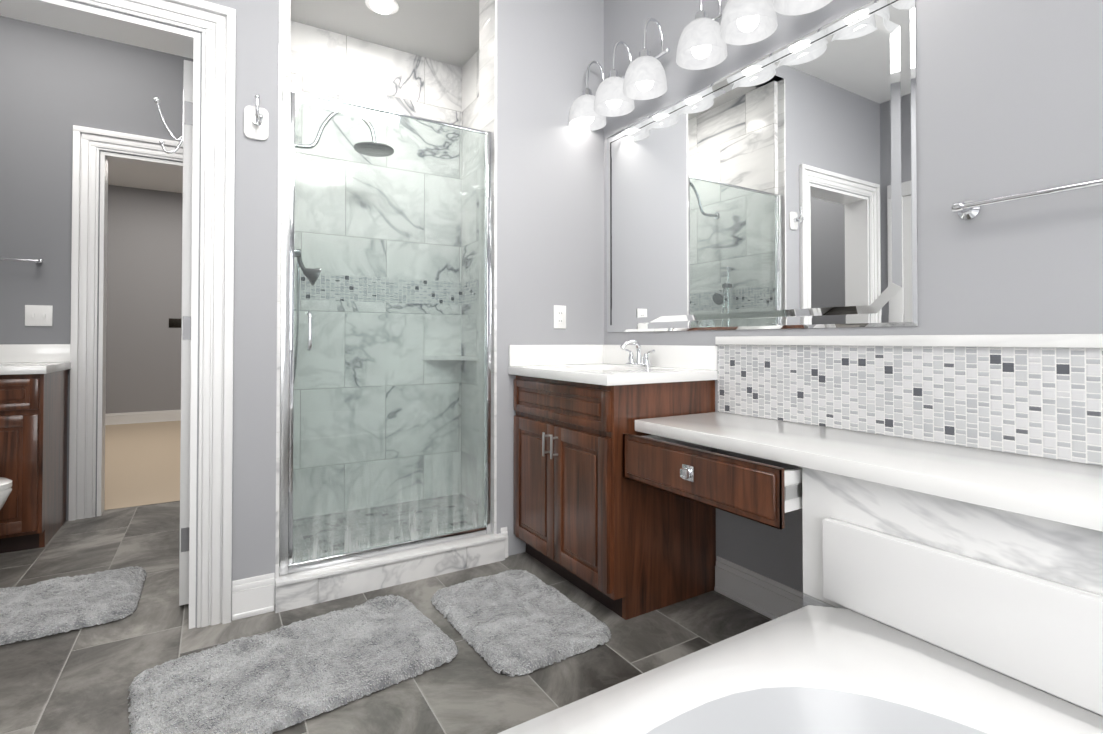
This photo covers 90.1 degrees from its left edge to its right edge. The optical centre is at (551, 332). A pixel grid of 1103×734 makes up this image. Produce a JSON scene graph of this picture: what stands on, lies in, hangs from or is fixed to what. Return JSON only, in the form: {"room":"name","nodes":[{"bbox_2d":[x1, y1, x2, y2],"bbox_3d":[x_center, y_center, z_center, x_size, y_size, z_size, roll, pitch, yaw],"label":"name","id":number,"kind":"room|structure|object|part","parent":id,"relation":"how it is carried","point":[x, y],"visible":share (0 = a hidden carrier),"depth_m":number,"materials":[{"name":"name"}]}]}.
{"room":"bathroom","nodes":[
{"label":"bathroom","id":0,"kind":"room"},
{"bbox_2d":[0,16,192,519],"bbox_3d":[-2.881,-0.386,3.137,1.610,2.900,0.120,0,-1,-31],"label":"wall","id":1,"kind":"structure","parent":0,"point":[50,87],"depth_m":3.11,"materials":[{"name":"grey paint"}]},
{"bbox_2d":[0,258,43,263],"bbox_3d":[-3.047,-0.399,2.928,0.527,0.026,0.062,0,-1,-31],"label":"towel bar","id":2,"kind":"object","parent":1,"relation":"attached to","point":[39,261],"visible":0.96,"depth_m":3.01,"materials":[{"name":"silver metal"}]},
{"bbox_3d":[-3.043,-0.399,2.909,0.515,0.012,0.012,0,-1,-31],"label":"arm","id":3,"kind":"part","parent":2,"relation":"part of"},
{"bbox_2d":[0,344,69,362],"bbox_3d":[-3.079,0.111,2.925,0.813,0.100,0.020,0,-1,-31],"label":"backsplash","id":4,"kind":"structure","parent":1,"relation":"attached to","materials":[{"name":"white stone"}]},
{"bbox_2d":[25,305,52,325],"bbox_3d":[-2.859,-0.097,3.069,0.115,0.116,0.011,0,-1,-31],"label":"light switch","id":5,"kind":"object","parent":1,"relation":"attached to","point":[38,315],"visible":1,"depth_m":3.07,"materials":[{"name":"white plastic"}]},
{"bbox_2d":[68,125,182,520],"bbox_3d":[-2.425,-0.057,3.395,0.800,2.250,0.149,0,-1,-31],"label":"door frame","id":6,"kind":"structure","parent":1,"relation":"attached to","point":[74,326],"depth_m":3.18,"materials":[{"name":"white paint"}]},
{"bbox_2d":[105,185,182,413],"bbox_3d":[-4.857,-0.335,7.004,2.540,2.900,0.120,0,-1,-31],"label":"wall","id":7,"kind":"structure","parent":0,"point":[144,294],"depth_m":6.82,"materials":[{"name":"grey paint"}]},
{"bbox_2d":[105,410,180,424],"bbox_3d":[-4.821,1.044,6.927,2.300,0.140,0.019,0,-1,-31],"label":"baseboard","id":8,"kind":"structure","parent":7,"relation":"attached to","point":[140,418],"depth_m":6.79,"materials":[{"name":"white paint"}]},
{"bbox_2d":[169,318,181,327],"bbox_3d":[-4.737,-0.126,6.997,0.210,0.115,0.011,0,-1,-31],"label":"door handle","id":9,"kind":"object","parent":7,"relation":"attached to","point":[174,323],"visible":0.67,"depth_m":6.97,"materials":[{"name":"black metal"}]},
{"bbox_2d":[108,161,182,192],"bbox_3d":[-1.658,-1.879,2.903,3.850,0.080,10.850,0,-1,-31],"label":"ceiling","id":10,"kind":"structure","parent":0,"point":[142,176],"depth_m":6.35,"materials":[{"name":"white paint"}]},
{"bbox_2d":[65,0,603,627],"bbox_3d":[-0.868,-0.396,2.330,2.580,2.900,0.180,0,-1,-31],"label":"wall","id":11,"kind":"structure","parent":0,"point":[550,207],"depth_m":2.63,"materials":[{"name":"grey paint"}]},
{"bbox_2d":[0,0,235,628],"bbox_3d":[-1.634,-0.073,1.839,0.985,2.240,0.209,0,-1,-31],"label":"door frame","id":12,"kind":"structure","parent":11,"relation":"attached to","point":[228,322],"depth_m":1.98,"materials":[{"name":"white paint"}]},
{"bbox_2d":[154,60,192,605],"bbox_3d":[-1.627,-0.005,2.400,0.143,2.096,0.802,0,-1,-31],"label":"door leaf","id":13,"kind":"structure","parent":11,"relation":"in","point":[186,139],"depth_m":2.12,"materials":[{"name":"white"}]},
{"bbox_2d":[232,573,274,620],"bbox_3d":[-1.108,0.980,2.048,0.140,0.140,0.019,0,-1,-31],"label":"baseboard","id":14,"kind":"structure","parent":11,"relation":"attached to","point":[252,599],"depth_m":2.04,"materials":[{"name":"white paint"}]},
{"bbox_2d":[244,94,268,140],"bbox_3d":[-1.091,-0.804,2.040,0.082,0.150,0.088,0,-1,-31],"label":"robe hook","id":15,"kind":"object","parent":11,"relation":"attached to","point":[256,122],"visible":1,"depth_m":2.06,"materials":[{"name":"white ceramic"}]},
{"bbox_2d":[275,0,282,578],"bbox_3d":[-1.093,-0.406,2.192,0.012,2.685,0.180,0,-1,-31],"label":"jamb","id":16,"kind":"object","parent":11,"relation":"attached to","point":[278,293],"visible":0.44,"depth_m":2.11,"materials":[{"name":"stone"}]},
{"bbox_2d":[282,0,290,87],"bbox_3d":[-1.306,-0.343,2.572,0.046,2.800,0.948,0,-1,-31],"label":"lining","id":17,"kind":"object","parent":11,"relation":"attached to","point":[286,24],"depth_m":2.18,"materials":[{"name":"stone"}]},
{"bbox_2d":[294,108,393,380],"bbox_3d":[-1.067,-0.436,2.753,0.551,1.405,0.371,0,-1,-31],"label":"shower head","id":18,"kind":"object","parent":17,"relation":"attached to","point":[358,146],"depth_m":2.72},
{"bbox_3d":[-1.106,-1.017,2.743,0.456,0.244,0.021,0,-1,-31],"label":"arm","id":19,"kind":"part","parent":18,"relation":"part of"},
{"bbox_2d":[478,0,496,533],"bbox_3d":[-0.310,-0.399,2.672,0.012,2.685,0.180,0,-1,-31],"label":"jamb","id":20,"kind":"object","parent":11,"relation":"attached to","point":[487,65],"visible":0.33,"depth_m":2.67,"materials":[{"name":"stone"}]},
{"bbox_2d":[505,535,507,552],"bbox_3d":[-0.222,0.997,2.594,0.035,0.080,0.013,0,-1,-31],"label":"baseboard","id":21,"kind":"structure","parent":11,"relation":"attached to","point":[506,545],"depth_m":2.59,"materials":[{"name":"white paint"}]},
{"bbox_2d":[554,305,565,328],"bbox_3d":[0.043,-0.081,2.773,0.072,0.116,0.007,0,-1,-31],"label":"outlet","id":22,"kind":"object","parent":11,"relation":"attached to","point":[560,316],"visible":1,"depth_m":2.77,"materials":[{"name":"white plastic"}]},
{"bbox_2d":[290,21,461,518],"bbox_3d":[-1.130,-0.334,3.294,1.220,2.800,0.100,0,-1,-31],"label":"wall","id":23,"kind":"structure","parent":0,"point":[326,63],"depth_m":3.29,"materials":[{"name":"stone"}]},
{"bbox_2d":[422,355,477,359],"bbox_3d":[-0.627,0.155,3.384,0.259,0.025,0.259,0,-1,-31],"label":"corner shelf","id":24,"kind":"object","parent":23,"relation":"attached to","point":[450,358],"depth_m":3.39,"materials":[{"name":"stone"}]},
{"bbox_2d":[291,0,478,66],"bbox_3d":[-0.890,-1.779,2.921,1.220,0.080,0.820,0,-1,-31],"label":"ceiling","id":25,"kind":"structure","parent":0,"point":[446,31],"depth_m":3.09,"materials":[{"name":"grey paint"}]},
{"bbox_2d":[365,0,398,14],"bbox_3d":[-0.896,-1.719,2.910,0.170,0.038,0.170,0,-1,-31],"label":"ceiling light","id":26,"kind":"object","parent":25,"relation":"attached to","point":[383,6],"depth_m":2.89,"materials":[{"name":"white"}]},
{"bbox_2d":[0,421,771,733],"bbox_3d":[-1.658,1.090,2.864,3.850,0.062,10.850,0,-1,-31],"label":"floor","id":27,"kind":"structure","parent":0,"point":[78,681],"depth_m":1.88,"materials":[{"name":"tile"}]},
{"bbox_2d":[0,477,12,509],"bbox_3d":[-2.624,0.664,2.143,0.767,0.775,0.400,0,-1,-31],"label":"toilet","id":28,"kind":"object","parent":27,"relation":"on","point":[6,484],"visible":1,"depth_m":2.31,"materials":[{"name":"white ceramic"}]},
{"bbox_3d":[-2.533,0.852,2.197,0.552,0.400,0.360,0,-1,-31],"label":"bowl","id":29,"kind":"part","parent":28,"relation":"part of","materials":[{"name":"white ceramic"}]},
{"bbox_3d":[-2.533,0.637,2.199,0.552,0.027,0.360,0,-1,-31],"label":"seat","id":30,"kind":"part","parent":28,"relation":"part of","materials":[{"name":"white ceramic"}]},
{"bbox_2d":[0,344,70,553],"bbox_3d":[-2.933,0.545,2.681,0.813,1.026,0.579,0,-1,-31],"label":"bathroom vanity","id":31,"kind":"object","parent":27,"relation":"on","point":[33,415],"visible":0.92,"depth_m":2.67,"materials":[{"name":"brown wood"}]},
{"bbox_3d":[-2.645,0.924,2.557,0.274,0.055,0.008,0,-1,-31],"label":"door rail","id":32,"kind":"part","parent":31,"relation":"part of","materials":[{"name":"brown wood"}]},
{"bbox_3d":[-2.645,0.419,2.564,0.274,0.055,0.008,0,-1,-31],"label":"door rail","id":33,"kind":"part","parent":31,"relation":"part of","materials":[{"name":"brown wood"}]},
{"bbox_3d":[-2.809,0.234,2.466,0.705,0.032,0.008,0,-1,-31],"label":"drawer rail","id":34,"kind":"part","parent":31,"relation":"part of","materials":[{"name":"brown wood"}]},
{"bbox_3d":[-2.809,0.349,2.464,0.705,0.032,0.008,0,-1,-31],"label":"drawer rail","id":35,"kind":"part","parent":31,"relation":"part of","materials":[{"name":"brown wood"}]},
{"bbox_3d":[-2.651,0.672,2.569,0.380,0.560,0.012,0,-1,-31],"label":"door","id":36,"kind":"part","parent":31,"relation":"part of","materials":[{"name":"brown wood"}]},
{"bbox_3d":[-2.814,0.292,2.473,0.765,0.148,0.012,0,-1,-31],"label":"drawer","id":37,"kind":"part","parent":31,"relation":"part of","materials":[{"name":"brown wood"}]},
{"bbox_2d":[0,362,70,374],"bbox_3d":[-2.936,0.178,2.691,0.813,0.040,0.567,0,-1,-31],"label":"countertop","id":38,"kind":"structure","parent":31,"relation":"on","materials":[{"name":"white stone"}]},
{"bbox_2d":[0,566,146,644],"bbox_3d":[-2.022,1.028,2.032,0.830,0.039,0.530,0,-1,-31],"label":"mat","id":39,"kind":"object","parent":27,"relation":"on","point":[49,607],"visible":1,"depth_m":2.08,"materials":[{"name":"grey fabric"}]},
{"bbox_2d":[127,595,457,733],"bbox_3d":[-0.776,1.025,1.722,0.869,0.038,0.540,1,-1,-38],"label":"mat","id":40,"kind":"object","parent":27,"relation":"on","point":[284,677],"visible":1,"depth_m":1.65,"materials":[{"name":"grey fabric"}]},
{"bbox_2d":[293,493,477,557],"bbox_3d":[-0.890,1.044,2.884,1.220,0.035,0.820,0,-1,-31],"label":"pan","id":41,"kind":"object","parent":27,"relation":"on","point":[397,507],"depth_m":2.98,"materials":[{"name":"tile"}]},
{"bbox_2d":[275,539,504,612],"bbox_3d":[-0.681,1.005,2.405,0.960,0.100,0.215,0,-1,-31],"label":"curb","id":42,"kind":"object","parent":27,"relation":"on","point":[313,591],"visible":0.57,"depth_m":2.27,"materials":[{"name":"stone"}]},
{"bbox_2d":[275,524,505,586],"bbox_3d":[-0.678,0.947,2.402,0.960,0.015,0.225,0,-1,-31],"label":"shower curb","id":43,"kind":"object","parent":42,"relation":"on","point":[315,573],"depth_m":2.31,"materials":[{"name":"stone"}]},
{"bbox_2d":[279,87,492,575],"bbox_3d":[-0.661,-0.010,2.362,0.905,1.896,0.072,0,-1,-31],"label":"shower door","id":44,"kind":"structure","parent":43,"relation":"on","point":[287,565],"depth_m":2.32,"materials":[{"name":"clear glass"}]},
{"bbox_3d":[-1.042,-0.011,2.150,0.034,1.894,0.032,0,-1,-31],"label":"post","id":45,"kind":"part","parent":44,"relation":"part of","materials":[{"name":"silver metal"}]},
{"bbox_3d":[-0.955,-0.008,2.170,0.014,0.157,0.052,0,-1,-31],"label":"handle","id":46,"kind":"part","parent":44,"relation":"part of","materials":[{"name":"silver metal"}]},
{"bbox_3d":[-0.670,0.921,2.367,0.842,0.034,0.026,0,-1,-31],"label":"rail","id":47,"kind":"part","parent":44,"relation":"part of","materials":[{"name":"silver metal"}]},
{"bbox_3d":[-0.670,-0.952,2.392,0.842,0.012,0.014,0,-1,-31],"label":"rail","id":48,"kind":"part","parent":44,"relation":"part of","materials":[{"name":"silver metal"}]},
{"bbox_3d":[-0.298,-0.005,2.607,0.030,1.894,0.034,0,-1,-31],"label":"post","id":49,"kind":"part","parent":44,"relation":"part of","materials":[{"name":"silver metal"}]},
{"bbox_2d":[431,569,611,676],"bbox_3d":[-0.132,1.029,2.040,0.473,0.038,0.676,0,-1,-31],"label":"area rug","id":50,"kind":"object","parent":27,"relation":"on","point":[513,623],"visible":1,"depth_m":1.95,"materials":[{"name":"grey fabric"}]},
{"bbox_2d":[508,340,717,619],"bbox_3d":[0.233,0.542,2.429,0.582,1.026,0.776,0,-1,-31],"label":"bathroom vanity","id":51,"kind":"object","parent":27,"relation":"on","point":[591,521],"visible":1,"depth_m":2.17,"materials":[{"name":"brown wood"}]},
{"bbox_3d":[-0.082,0.418,2.462,0.008,0.055,0.256,0,-1,-31],"label":"door rail","id":52,"kind":"part","parent":51,"relation":"part of","materials":[{"name":"brown wood"}]},
{"bbox_3d":[-0.082,0.923,2.456,0.008,0.055,0.256,0,-1,-31],"label":"door rail","id":53,"kind":"part","parent":51,"relation":"part of","materials":[{"name":"brown wood"}]},
{"bbox_3d":[-0.074,0.670,2.464,0.012,0.560,0.362,0,-1,-31],"label":"door","id":54,"kind":"part","parent":51,"relation":"part of","materials":[{"name":"brown wood"}]},
{"bbox_3d":[0.013,0.347,2.307,0.008,0.032,0.668,0,-1,-31],"label":"drawer rail","id":55,"kind":"part","parent":51,"relation":"part of","materials":[{"name":"brown wood"}]},
{"bbox_3d":[0.013,0.231,2.309,0.008,0.032,0.668,0,-1,-31],"label":"drawer rail","id":56,"kind":"part","parent":51,"relation":"part of","materials":[{"name":"brown wood"}]},
{"bbox_3d":[0.021,0.289,2.313,0.012,0.148,0.728,0,-1,-31],"label":"drawer","id":57,"kind":"part","parent":51,"relation":"part of","materials":[{"name":"brown wood"}]},
{"bbox_3d":[0.109,0.414,2.150,0.008,0.055,0.256,0,-1,-31],"label":"door rail","id":58,"kind":"part","parent":51,"relation":"part of","materials":[{"name":"brown wood"}]},
{"bbox_3d":[0.109,0.919,2.144,0.008,0.055,0.256,0,-1,-31],"label":"door rail","id":59,"kind":"part","parent":51,"relation":"part of","materials":[{"name":"brown wood"}]},
{"bbox_3d":[0.117,0.666,2.152,0.012,0.560,0.362,0,-1,-31],"label":"door","id":60,"kind":"part","parent":51,"relation":"part of","materials":[{"name":"brown wood"}]},
{"bbox_2d":[508,364,717,385],"bbox_3d":[0.238,0.175,2.437,0.570,0.040,0.776,0,-1,-31],"label":"countertop","id":61,"kind":"structure","parent":51,"relation":"on","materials":[{"name":"white stone"}]},
{"bbox_2d":[620,340,654,366],"bbox_3d":[0.370,0.093,2.529,0.136,0.126,0.200,0,-1,-31],"label":"faucet","id":62,"kind":"object","parent":61,"relation":"on","point":[632,362],"depth_m":2.53,"materials":[{"name":"silver metal"}]},
{"bbox_2d":[497,517,1102,733],"bbox_3d":[0.608,0.743,0.445,1.184,0.572,1.530,0,-1,-31],"label":"tub","id":63,"kind":"object","parent":27,"relation":"on","point":[810,669],"visible":1,"depth_m":1.05,"materials":[{"name":"white plastic"}]},
{"bbox_2d":[646,687,986,733],"bbox_3d":[0.564,0.828,0.417,0.880,0.327,1.290,0,-1,-31],"label":"basin","id":64,"kind":"object","parent":63,"relation":"in","point":[716,710],"depth_m":1.01,"materials":[{"name":"white ceramic"}]},
{"bbox_3d":[1.098,0.561,0.748,0.036,0.200,1.530,0,-1,-31],"label":"panel","id":65,"kind":"part","parent":63,"relation":"part of","materials":[{"name":"white plastic"}]},
{"bbox_2d":[802,467,1102,715],"bbox_3d":[1.571,0.684,0.407,0.414,0.690,2.758,0,-1,-31],"label":"wall","id":66,"kind":"structure","parent":27,"relation":"on","point":[1067,554],"depth_m":1.18,"materials":[{"name":"stone"}]},
{"bbox_2d":[623,412,1102,531],"bbox_3d":[1.351,0.401,0.659,0.530,0.202,3.410,0,-1,-31],"label":"vanity counter","id":67,"kind":"object","parent":66,"relation":"on","point":[678,455],"visible":0.96,"depth_m":1.47,"materials":[{"name":"white stone"}]},
{"bbox_3d":[0.469,0.432,2.095,0.435,0.107,0.013,0,-1,-31],"label":"drawer","id":68,"kind":"part","parent":67,"relation":"part of","materials":[{"name":"brown"}]},
{"bbox_3d":[0.413,0.433,1.701,0.020,0.030,0.030,0,-1,-31],"label":"knob","id":69,"kind":"part","parent":67,"relation":"part of","materials":[{"name":"silver metal"}]},
{"bbox_3d":[0.424,0.434,1.708,0.006,0.048,0.048,0,-1,-31],"label":"knob","id":70,"kind":"part","parent":67,"relation":"part of","materials":[{"name":"silver metal"}]},
{"label":"drawer rail","id":71,"kind":"part","parent":67,"relation":"part of","materials":[{"name":"brown wood"}]},
{"label":"drawer rail","id":72,"kind":"part","parent":67,"relation":"part of","materials":[{"name":"brown wood"}]},
{"bbox_3d":[0.438,0.438,1.717,0.012,0.156,0.645,0,-1,-31],"label":"drawer","id":73,"kind":"part","parent":67,"relation":"part of","materials":[{"name":"brown wood"}]},
{"bbox_3d":[0.629,0.478,1.833,0.435,0.008,0.599,0,-1,-31],"label":"drawer","id":74,"kind":"part","parent":67,"relation":"part of","materials":[{"name":"brown"}]},
{"bbox_3d":[0.789,0.425,1.573,0.435,0.107,0.013,0,-1,-31],"label":"drawer","id":75,"kind":"part","parent":67,"relation":"part of","materials":[{"name":"white"}]},
{"bbox_2d":[461,49,478,503],"bbox_3d":[-0.353,-0.334,3.289,0.100,2.800,0.920,0,-1,-31],"label":"wall","id":76,"kind":"structure","parent":0,"point":[470,93],"depth_m":3.45,"materials":[{"name":"stone"}]},
{"bbox_2d":[604,0,1102,591],"bbox_3d":[-0.187,-0.377,3.802,0.120,2.900,10.620,0,-1,-31],"label":"wall","id":77,"kind":"structure","parent":0,"point":[1010,96],"depth_m":1.49,"materials":[{"name":"grey paint"}]},
{"bbox_2d":[568,18,669,130],"bbox_3d":[0.321,-1.233,2.629,0.251,0.336,0.634,0,-1,-31],"label":"sconce","id":78,"kind":"object","parent":77,"relation":"attached to","point":[643,78],"visible":1,"depth_m":2.53,"materials":[{"name":"white glass"}]},
{"bbox_2d":[582,88,591,94],"bbox_3d":[0.181,-1.216,2.801,0.060,0.055,0.060,0,-1,-31],"label":"socket","id":79,"kind":"object","parent":78,"relation":"attached to","point":[587,91],"depth_m":2.78,"materials":[{"name":"silver metal"}]},
{"bbox_3d":[0.181,-1.130,2.800,0.194,0.135,0.194,0,-1,-31],"label":"lamp shade","id":80,"kind":"part","parent":78,"relation":"part of","materials":[{"name":"white glass"}]},
{"bbox_3d":[0.181,-1.100,2.800,0.076,0.076,0.076,0,-1,-31],"label":"bulb","id":81,"kind":"part","parent":78,"relation":"part of","materials":[{"name":"white glass"}]},
{"bbox_3d":[0.226,-1.319,2.830,0.119,0.158,0.013,0,-1,-31],"label":"arm","id":82,"kind":"part","parent":78,"relation":"part of"},
{"bbox_2d":[609,69,618,76],"bbox_3d":[0.296,-1.218,2.614,0.060,0.055,0.060,0,-1,-31],"label":"socket","id":83,"kind":"object","parent":78,"relation":"attached to","point":[613,73],"depth_m":2.59,"materials":[{"name":"silver metal"}]},
{"bbox_3d":[0.296,-1.132,2.613,0.194,0.135,0.194,0,-1,-31],"label":"lamp shade","id":84,"kind":"part","parent":78,"relation":"part of","materials":[{"name":"white glass"}]},
{"bbox_3d":[0.296,-1.103,2.612,0.076,0.076,0.076,0,-1,-31],"label":"bulb","id":85,"kind":"part","parent":78,"relation":"part of","materials":[{"name":"white glass"}]},
{"bbox_3d":[0.341,-1.321,2.643,0.119,0.158,0.013,0,-1,-31],"label":"arm","id":86,"kind":"part","parent":78,"relation":"part of"},
{"bbox_2d":[639,48,650,56],"bbox_3d":[0.411,-1.221,2.426,0.060,0.055,0.060,0,-1,-31],"label":"socket","id":87,"kind":"object","parent":78,"relation":"attached to","point":[644,52],"depth_m":2.40,"materials":[{"name":"silver metal"}]},
{"bbox_3d":[0.411,-1.135,2.425,0.194,0.135,0.194,0,-1,-31],"label":"lamp shade","id":88,"kind":"part","parent":78,"relation":"part of","materials":[{"name":"white glass"}]},
{"bbox_3d":[0.411,-1.105,2.425,0.076,0.076,0.076,0,-1,-31],"label":"bulb","id":89,"kind":"part","parent":78,"relation":"part of","materials":[{"name":"white glass"}]},
{"bbox_3d":[0.456,-1.324,2.455,0.119,0.158,0.013,0,-1,-31],"label":"arm","id":90,"kind":"part","parent":78,"relation":"part of"},
{"bbox_2d":[603,345,717,369],"bbox_3d":[0.473,0.107,2.582,0.020,0.100,0.776,0,-1,-31],"label":"backsplash","id":91,"kind":"structure","parent":77,"relation":"attached to","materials":[{"name":"white stone"}]},
{"bbox_2d":[676,0,832,69],"bbox_3d":[0.780,-1.242,1.879,0.251,0.336,0.854,0,-1,-31],"label":"sconce","id":92,"kind":"object","parent":77,"relation":"attached to","point":[704,40],"visible":1,"depth_m":2.04,"materials":[{"name":"white glass"}]},
{"bbox_3d":[0.584,-1.109,2.143,0.076,0.076,0.076,0,-1,-31],"label":"bulb","id":93,"kind":"part","parent":92,"relation":"part of","materials":[{"name":"white glass"}]},
{"bbox_2d":[695,10,707,18],"bbox_3d":[0.584,-1.224,2.145,0.060,0.055,0.060,0,-1,-31],"label":"socket","id":94,"kind":"object","parent":92,"relation":"attached to","point":[701,14],"depth_m":2.12,"materials":[{"name":"silver metal"}]},
{"bbox_3d":[0.584,-1.138,2.144,0.194,0.135,0.194,0,-1,-31],"label":"lamp shade","id":95,"kind":"part","parent":92,"relation":"part of","materials":[{"name":"white glass"}]},
{"bbox_3d":[0.628,-1.327,2.174,0.119,0.158,0.013,0,-1,-31],"label":"arm","id":96,"kind":"part","parent":92,"relation":"part of"},
{"bbox_3d":[0.698,-1.111,1.956,0.076,0.076,0.076,0,-1,-31],"label":"bulb","id":97,"kind":"part","parent":92,"relation":"part of","materials":[{"name":"white glass"}]},
{"bbox_3d":[0.698,-1.141,1.956,0.194,0.135,0.194,0,-1,-31],"label":"lamp shade","id":98,"kind":"part","parent":92,"relation":"part of","materials":[{"name":"white glass"}]},
{"bbox_3d":[0.813,-1.143,1.769,0.194,0.135,0.194,0,-1,-31],"label":"lamp shade","id":99,"kind":"part","parent":92,"relation":"part of","materials":[{"name":"white glass"}]},
{"bbox_2d":[714,556,802,619],"bbox_3d":[0.843,0.979,1.970,0.019,0.140,0.660,0,-1,-31],"label":"baseboard","id":100,"kind":"structure","parent":77,"relation":"attached to","point":[770,601],"depth_m":2.08,"materials":[{"name":"white paint"}]},
{"bbox_2d":[607,0,918,331],"bbox_3d":[0.682,-0.525,2.261,0.010,1.025,1.500,0,-1,-31],"label":"mirror","id":101,"kind":"object","parent":77,"relation":"attached to","point":[777,189],"visible":1,"depth_m":2.00,"materials":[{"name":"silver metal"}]},
{"bbox_2d":[715,334,1102,347],"bbox_3d":[1.567,0.012,0.796,0.024,0.033,3.410,0,-1,-31],"label":"trim ledge","id":102,"kind":"object","parent":77,"relation":"attached to","point":[1055,340],"visible":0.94,"depth_m":1.56,"materials":[{"name":"stone"}]},
{"bbox_2d":[717,345,1102,465],"bbox_3d":[1.573,0.165,0.798,0.008,0.272,3.410,0,-1,-31],"label":"backsplash","id":103,"kind":"structure","parent":77,"relation":"attached to","point":[1041,402],"depth_m":1.57,"materials":[{"name":"white tile"}]},
{"bbox_2d":[952,178,1102,219],"bbox_3d":[1.273,-0.341,1.231,0.075,0.052,0.662,0,-1,-31],"label":"towel rail","id":104,"kind":"object","parent":77,"relation":"attached to","point":[968,210],"visible":1,"depth_m":1.38,"materials":[{"name":"silver metal"}]}
]}

